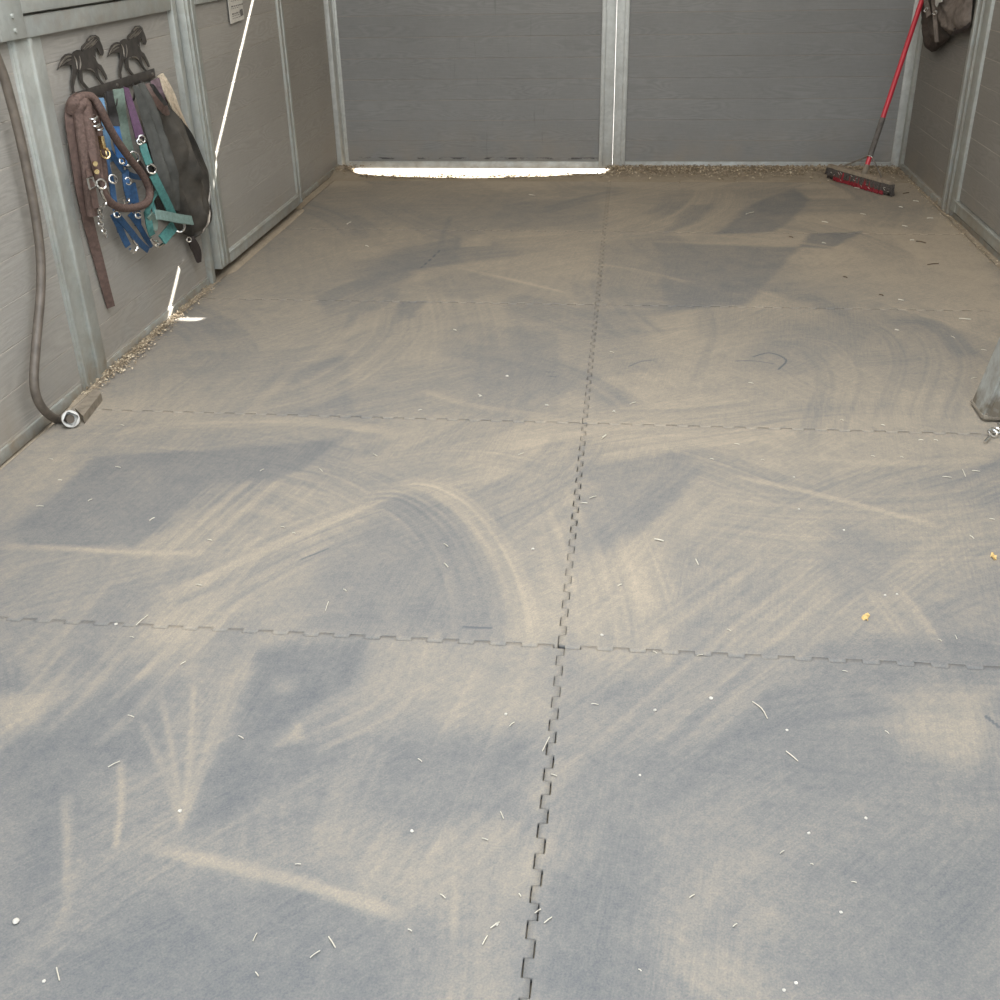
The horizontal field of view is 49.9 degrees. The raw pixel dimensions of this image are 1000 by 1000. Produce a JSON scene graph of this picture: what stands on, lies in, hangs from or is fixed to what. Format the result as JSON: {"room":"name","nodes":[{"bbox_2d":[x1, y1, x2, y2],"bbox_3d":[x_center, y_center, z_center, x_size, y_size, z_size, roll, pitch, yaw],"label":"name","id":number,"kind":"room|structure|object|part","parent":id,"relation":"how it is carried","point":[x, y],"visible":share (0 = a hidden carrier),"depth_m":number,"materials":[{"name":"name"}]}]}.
{"room":"horse stable","nodes":[
{"label":"horse stable","id":0,"kind":"room"},
{"bbox_2d":[0,0,344,464],"bbox_3d":[-1.512,-1.448,3.254,0.111,2.410,7.920,2,28,6],"label":"wall","id":1,"kind":"structure","parent":0,"point":[81,337],"depth_m":3.73,"materials":[{"name":"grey wood"}]},
{"bbox_3d":[-1.482,-1.514,3.189,0.041,0.275,0.155,2,28,6],"label":"bracket plate","id":2,"kind":"part","parent":1,"relation":"part of","materials":[{"name":"metal"}]},
{"bbox_2d":[0,53,79,427],"bbox_3d":[-1.436,-0.856,3.249,0.106,1.354,0.286,2,28,6],"label":"hose","id":3,"kind":"object","parent":1,"relation":"hanging from","point":[70,418],"visible":1,"depth_m":3.37,"materials":[{"name":"brown plastic"}]},
{"bbox_3d":[-1.703,0.537,2.068,0.028,0.040,3.930,2,28,6],"label":"rail","id":4,"kind":"part","parent":1,"relation":"part of","materials":[{"name":"metal"}]},
{"bbox_3d":[-1.477,-0.935,3.618,0.040,1.160,0.190,2,28,6],"label":"post","id":5,"kind":"part","parent":1,"relation":"part of","materials":[{"name":"metal"}]},
{"bbox_3d":[-1.409,-1.810,3.793,0.034,0.088,1.197,2,28,6],"label":"rail","id":6,"kind":"part","parent":1,"relation":"part of","materials":[{"name":"metal"}]},
{"bbox_3d":[-1.413,-1.737,3.833,0.024,0.062,1.197,2,28,6],"label":"rail","id":7,"kind":"part","parent":1,"relation":"part of","materials":[{"name":"metal"}]},
{"bbox_2d":[57,26,155,105],"bbox_3d":[-1.390,-1.558,3.891,0.053,0.245,0.774,2,28,6],"label":"hook rack","id":8,"kind":"object","parent":1,"relation":"attached to","point":[85,58],"visible":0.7,"depth_m":3.88,"materials":[{"name":"metal"}]},
{"bbox_2d":[64,92,114,308],"bbox_3d":[-1.393,-1.005,3.717,0.099,0.746,0.167,-23,35,-35],"label":"halter","id":9,"kind":"object","parent":8,"relation":"hanging from","point":[88,222],"visible":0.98,"depth_m":3.68,"materials":[{"name":"brown leather"}]},
{"bbox_3d":[-1.398,-0.981,3.772,0.013,0.131,0.042,2,28,6],"label":"chain","id":10,"kind":"part","parent":9,"relation":"part of","materials":[{"name":"silver metal"}]},
{"bbox_2d":[99,98,112,161],"bbox_3d":[-1.406,-1.312,3.823,0.044,0.222,0.030,-22,35,-34],"label":"strap","id":11,"kind":"object","parent":8,"relation":"hanging from","point":[105,134],"visible":0.32,"depth_m":3.82,"materials":[{"name":"blue fabric"}]},
{"bbox_2d":[66,92,153,216],"bbox_3d":[-1.377,-1.226,3.801,0.091,0.445,0.420,2,28,6],"label":"lead rope","id":12,"kind":"object","parent":8,"relation":"hanging from","point":[87,111],"visible":0.95,"depth_m":3.66,"materials":[{"name":"brown fabric"}]},
{"bbox_2d":[106,90,152,252],"bbox_3d":[-1.375,-1.184,3.948,0.053,0.607,0.320,2,28,6],"label":"halter","id":13,"kind":"object","parent":8,"relation":"hanging from","point":[130,189],"visible":0.92,"depth_m":3.93,"materials":[{"name":"blue fabric"}]},
{"bbox_2d":[112,88,152,184],"bbox_3d":[-1.367,-1.343,4.020,0.061,0.390,0.218,2,28,6],"label":"strap","id":14,"kind":"object","parent":8,"relation":"hanging from","point":[118,94],"visible":0.52,"depth_m":3.95,"materials":[{"name":"fabric"}]},
{"bbox_2d":[123,87,193,248],"bbox_3d":[-1.314,-1.275,4.105,0.111,0.584,0.334,2,28,6],"label":"halter","id":15,"kind":"object","parent":8,"relation":"hanging from","point":[151,220],"visible":0.99,"depth_m":4.07,"materials":[{"name":"teal fabric"}]},
{"bbox_2d":[151,78,167,103],"bbox_3d":[-1.351,-1.620,4.288,0.029,0.118,0.129,2,28,6],"label":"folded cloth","id":16,"kind":"object","parent":8,"relation":"hanging from","point":[156,82],"visible":0.53,"depth_m":4.26,"materials":[{"name":"fabric"}]},
{"bbox_2d":[157,73,187,126],"bbox_3d":[-1.337,-1.618,4.418,0.036,0.270,0.236,2,28,6],"label":"lead","id":17,"kind":"object","parent":8,"relation":"hanging from","point":[168,91],"visible":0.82,"depth_m":4.34,"materials":[{"name":"beige fabric"}]},
{"bbox_2d":[133,82,211,262],"bbox_3d":[-1.296,-1.336,4.430,0.119,0.787,0.705,2,28,6],"label":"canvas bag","id":18,"kind":"object","parent":8,"relation":"hanging from","point":[182,170],"visible":0.93,"depth_m":4.32,"materials":[{"name":"black fabric"}]},
{"bbox_2d":[133,82,179,210],"bbox_3d":[-1.315,-1.347,4.157,0.049,0.510,0.234,6,29,13],"label":"strap","id":19,"kind":"object","parent":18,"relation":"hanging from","point":[150,102],"depth_m":4.13,"materials":[{"name":"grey fabric"}]},
{"bbox_3d":[-1.398,-0.754,4.460,0.028,0.042,1.120,2,28,6],"label":"rail","id":20,"kind":"part","parent":1,"relation":"part of","materials":[{"name":"metal"}]},
{"bbox_3d":[-1.353,-2.054,4.364,0.046,2.400,0.040,2,28,6],"label":"post","id":21,"kind":"part","parent":1,"relation":"part of","materials":[{"name":"metal"}]},
{"bbox_2d":[175,0,302,268],"bbox_3d":[-1.241,-2.369,5.002,0.059,2.252,1.363,2,28,6],"label":"door","id":22,"kind":"structure","parent":1,"relation":"in","point":[238,74],"depth_m":5.15,"materials":[{"name":"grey wood"}]},
{"bbox_3d":[-1.285,-2.205,4.686,0.051,0.060,0.410,2,28,6],"label":"cross rail","id":23,"kind":"part","parent":22,"relation":"part of","materials":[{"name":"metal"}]},
{"bbox_2d":[228,0,243,23],"bbox_3d":[-1.226,-2.287,4.993,0.004,0.125,0.200,2,28,6],"label":"paper notice","id":24,"kind":"object","parent":22,"relation":"attached to","point":[236,13],"visible":1,"depth_m":4.99,"materials":[{"name":"white paper"}]},
{"bbox_2d":[231,0,242,18],"bbox_3d":[-1.222,-2.291,5.002,0.001,0.087,0.166,2,28,6],"label":"print","id":25,"kind":"object","parent":24,"relation":"attached to","point":[241,10],"depth_m":5.02},
{"bbox_3d":[-1.219,-1.414,5.539,0.055,0.060,1.170,2,28,6],"label":"rail","id":26,"kind":"part","parent":22,"relation":"part of","materials":[{"name":"metal"}]},
{"bbox_3d":[-1.142,-1.964,6.690,0.020,0.034,1.200,2,28,6],"label":"rail","id":27,"kind":"part","parent":1,"relation":"part of","materials":[{"name":"metal"}]},
{"bbox_3d":[-1.089,-3.286,6.648,0.040,2.400,0.085,2,28,6],"label":"corner post","id":28,"kind":"part","parent":1,"relation":"part of","materials":[{"name":"metal"}]},
{"bbox_2d":[0,165,999,998],"bbox_3d":[0.236,-0.026,3.100,4.000,0.117,9.500,2,28,6],"label":"floor","id":29,"kind":"structure","parent":0,"point":[348,175],"depth_m":6.72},
{"bbox_2d":[72,281,219,401],"bbox_3d":[-1.352,-0.670,4.300,0.108,0.019,1.419,2,28,6],"label":"wood shavings","id":30,"kind":"object","parent":29,"relation":"on","point":[140,343],"visible":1,"depth_m":4.17},
{"bbox_2d":[0,617,563,999],"bbox_3d":[-0.793,0.588,1.970,1.751,0.013,1.227,2,28,6],"label":"rubber mat","id":31,"kind":"object","parent":29,"relation":"on","point":[130,895],"visible":1,"depth_m":1.97,"materials":[{"name":"grey rubber"}]},
{"bbox_2d":[12,918,19,923],"bbox_3d":[-0.793,0.690,1.761,0.011,0.008,0.012,-15,31,-23],"label":"pebble","id":32,"kind":"object","parent":31,"relation":"on","point":[16,920],"visible":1,"depth_m":1.76,"materials":[{"name":"white stone"}]},
{"bbox_2d":[0,409,586,647],"bbox_3d":[-0.658,0.014,3.034,1.751,0.013,1.234,2,28,6],"label":"rubber mat","id":33,"kind":"object","parent":29,"relation":"on","point":[367,525],"visible":1,"depth_m":2.92,"materials":[{"name":"grey rubber"}]},
{"bbox_2d":[75,388,102,423],"bbox_3d":[-1.397,-0.320,3.646,0.048,0.030,0.244,-2,28,-1],"label":"wood block","id":34,"kind":"object","parent":33,"relation":"on","point":[85,409],"visible":0.93,"depth_m":3.62,"materials":[{"name":"wood"}]},
{"bbox_2d":[70,298,598,423],"bbox_3d":[-0.521,-0.562,4.101,1.751,0.013,1.234,2,28,6],"label":"rubber mat","id":35,"kind":"object","parent":29,"relation":"on","point":[323,358],"visible":1,"depth_m":3.99,"materials":[{"name":"grey rubber"}]},
{"bbox_2d":[332,163,370,172],"bbox_3d":[-1.000,-2.188,7.075,0.278,0.021,0.350,2,28,6],"label":"wood shavings","id":36,"kind":"object","parent":29,"relation":"on","point":[350,163],"visible":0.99,"depth_m":7.07},
{"bbox_2d":[199,228,605,304],"bbox_3d":[-0.385,-1.138,5.168,1.751,0.013,1.234,2,28,6],"label":"rubber mat","id":37,"kind":"object","parent":29,"relation":"on","point":[413,266],"visible":1,"depth_m":5.08,"materials":[{"name":"grey rubber"}]},
{"bbox_2d":[285,181,610,231],"bbox_3d":[-0.254,-1.712,6.232,1.761,0.013,1.227,2,28,6],"label":"rubber mat","id":38,"kind":"object","parent":29,"relation":"on","point":[560,206],"visible":1,"depth_m":6.17,"materials":[{"name":"grey rubber"}]},
{"bbox_2d":[356,171,603,179],"bbox_3d":[-0.132,-2.083,6.899,1.608,0.017,0.235,0,28,2],"label":"wood shavings","id":39,"kind":"object","parent":29,"relation":"on","point":[577,174],"visible":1,"depth_m":6.88},
{"bbox_2d":[604,164,903,183],"bbox_3d":[1.579,-2.026,6.698,1.861,0.023,0.619,2,28,6],"label":"wood shavings","id":40,"kind":"object","parent":29,"relation":"on","point":[820,166],"visible":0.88,"depth_m":6.86},
{"bbox_2d":[520,646,999,999],"bbox_3d":[0.963,0.651,1.780,1.813,0.013,1.227,2,28,6],"label":"rubber mat","id":41,"kind":"object","parent":29,"relation":"on","point":[715,802],"visible":1,"depth_m":1.90,"materials":[{"name":"grey rubber"}]},
{"bbox_2d":[559,423,999,669],"bbox_3d":[1.099,0.077,2.843,1.813,0.013,1.235,2,28,6],"label":"rubber mat","id":42,"kind":"object","parent":29,"relation":"on","point":[784,579],"visible":1,"depth_m":2.77,"materials":[{"name":"grey rubber"}]},
{"bbox_2d":[861,613,869,620],"bbox_3d":[0.841,0.269,2.474,0.017,0.010,0.027,12,31,24],"label":"dry leaf","id":43,"kind":"object","parent":42,"relation":"on","point":[865,616],"visible":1,"depth_m":2.47,"materials":[{"name":"yellow plant"}]},
{"bbox_2d":[983,422,999,443],"bbox_3d":[1.551,-0.222,3.346,0.035,0.026,0.234,24,37,38],"label":"chain snap","id":44,"kind":"object","parent":42,"relation":"on","point":[998,424],"visible":1,"depth_m":3.31,"materials":[{"name":"silver metal"}]},
{"bbox_3d":[1.583,-0.238,3.375,0.142,0.025,0.032,-25,36,-37],"label":"chain","id":45,"kind":"part","parent":44,"relation":"part of","materials":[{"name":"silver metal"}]},
{"bbox_2d":[990,552,996,559],"bbox_3d":[1.238,0.141,2.697,0.013,0.010,0.034,2,28,6],"label":"dry leaf","id":46,"kind":"object","parent":42,"relation":"on","point":[992,553],"visible":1,"depth_m":2.69,"materials":[{"name":"yellow plant"}]},
{"bbox_2d":[603,182,962,234],"bbox_3d":[1.507,-1.649,6.041,1.813,0.013,1.227,2,28,6],"label":"rubber mat","id":47,"kind":"object","parent":29,"relation":"on","point":[692,207],"visible":0.96,"depth_m":5.96,"materials":[{"name":"grey rubber"}]},
{"bbox_2d":[825,0,923,196],"bbox_3d":[2.304,-2.406,6.196,0.458,1.144,0.596,-12,30,-19],"label":"push broom","id":48,"kind":"object","parent":47,"relation":"on","point":[862,180],"visible":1,"depth_m":6.26,"materials":[{"name":"red paint"}]},
{"bbox_2d":[861,164,869,174],"bbox_3d":[2.150,-1.941,6.328,0.037,0.071,0.056,23,37,38],"label":"socket","id":49,"kind":"object","parent":48,"relation":"attached to","point":[866,166],"depth_m":6.31,"materials":[{"name":"beige plastic"}]},
{"bbox_3d":[2.166,-1.994,6.316,0.048,0.065,0.028,-25,36,-37],"label":"handle","id":50,"kind":"part","parent":48,"relation":"part of","materials":[{"name":"red paint"}]},
{"bbox_3d":[2.337,-2.606,6.183,0.341,0.760,0.029,-25,36,-37],"label":"handle","id":51,"kind":"part","parent":48,"relation":"part of","materials":[{"name":"red paint"}]},
{"bbox_2d":[583,304,999,435],"bbox_3d":[1.235,-0.499,3.910,1.813,0.013,1.234,2,28,6],"label":"rubber mat","id":52,"kind":"object","parent":29,"relation":"on","point":[681,366],"visible":0.98,"depth_m":3.86,"materials":[{"name":"grey rubber"}]},
{"bbox_2d":[970,338,999,420],"bbox_3d":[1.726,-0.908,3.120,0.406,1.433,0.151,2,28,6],"label":"bag","id":53,"kind":"object","parent":52,"relation":"on","point":[986,400],"visible":1,"depth_m":3.41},
{"bbox_2d":[595,231,999,311],"bbox_3d":[1.371,-1.075,4.977,1.813,0.013,1.234,2,28,6],"label":"rubber mat","id":54,"kind":"object","parent":29,"relation":"on","point":[687,269],"visible":1,"depth_m":4.91,"materials":[{"name":"grey rubber"}]},
{"bbox_2d":[897,170,999,268],"bbox_3d":[2.356,-1.546,5.782,0.104,0.016,2.294,2,28,6],"label":"wood shavings","id":55,"kind":"object","parent":29,"relation":"on","point":[897,170],"visible":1,"depth_m":5.66},
{"bbox_2d":[898,0,999,260],"bbox_3d":[2.137,-1.409,2.827,0.117,2.620,7.952,2,28,6],"label":"wall","id":56,"kind":"structure","parent":0,"point":[941,79],"depth_m":6.02,"materials":[{"name":"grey wood"}]},
{"bbox_3d":[2.556,-3.267,6.250,0.100,2.600,0.117,2,28,6],"label":"corner post","id":57,"kind":"part","parent":56,"relation":"part of","materials":[{"name":"metal"}]},
{"bbox_3d":[2.497,-1.853,6.342,0.036,0.044,1.200,2,28,6],"label":"rail","id":58,"kind":"part","parent":56,"relation":"part of","materials":[{"name":"metal"}]},
{"bbox_2d":[921,0,971,51],"bbox_3d":[2.398,-2.688,5.937,0.113,0.414,1.158,2,28,6],"label":"pouch","id":59,"kind":"object","parent":56,"relation":"hanging from","point":[941,19],"visible":0.99,"depth_m":5.72,"materials":[{"name":"brown fabric"}]},
{"bbox_3d":[2.410,-2.704,5.208,0.066,2.600,0.160,2,28,6],"label":"post","id":60,"kind":"part","parent":56,"relation":"part of","materials":[{"name":"metal"}]},
{"bbox_2d":[950,0,999,253],"bbox_3d":[2.207,-1.786,3.680,0.054,2.364,3.415,2,28,6],"label":"door","id":61,"kind":"structure","parent":56,"relation":"in","point":[975,199],"depth_m":5.27,"materials":[{"name":"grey wood"}]},
{"bbox_3d":[2.230,-0.772,4.224,0.054,0.062,3.415,2,28,6],"label":"rail","id":62,"kind":"part","parent":61,"relation":"part of","materials":[{"name":"metal"}]},
{"bbox_3d":[2.070,0.040,2.856,0.040,0.042,6.620,2,28,6],"label":"sill","id":63,"kind":"part","parent":56,"relation":"part of","materials":[{"name":"metal"}]},
{"bbox_3d":[0.814,-3.462,6.368,10.000,3.100,0.004,2,28,6],"label":"wall","id":64,"kind":"structure","parent":0,"visible":0},
{"bbox_2d":[331,0,616,168],"bbox_3d":[-0.193,-3.282,6.617,1.828,2.413,0.052,2,28,6],"label":"door","id":65,"kind":"structure","parent":64,"relation":"in","point":[500,84],"depth_m":6.92,"materials":[{"name":"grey wood"}]},
{"bbox_3d":[-0.182,-2.242,7.180,1.678,0.047,0.046,2,28,6],"label":"rail","id":66,"kind":"part","parent":65,"relation":"part of","materials":[{"name":"metal"}]},
{"bbox_2d":[612,0,920,166],"bbox_3d":[1.620,-3.217,6.420,1.817,2.413,0.052,2,28,6],"label":"door","id":67,"kind":"structure","parent":64,"relation":"in","point":[698,82],"depth_m":6.73,"materials":[{"name":"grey wood"}]},
{"bbox_3d":[1.660,-2.176,6.981,1.688,0.047,0.046,2,28,6],"label":"rail","id":68,"kind":"part","parent":67,"relation":"part of","materials":[{"name":"metal"}]},
{"label":"outside","id":69,"kind":"structure","parent":0,"visible":0},
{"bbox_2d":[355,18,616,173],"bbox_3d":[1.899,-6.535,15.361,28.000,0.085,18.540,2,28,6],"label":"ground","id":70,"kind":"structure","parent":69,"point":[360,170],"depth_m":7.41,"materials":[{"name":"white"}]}
]}

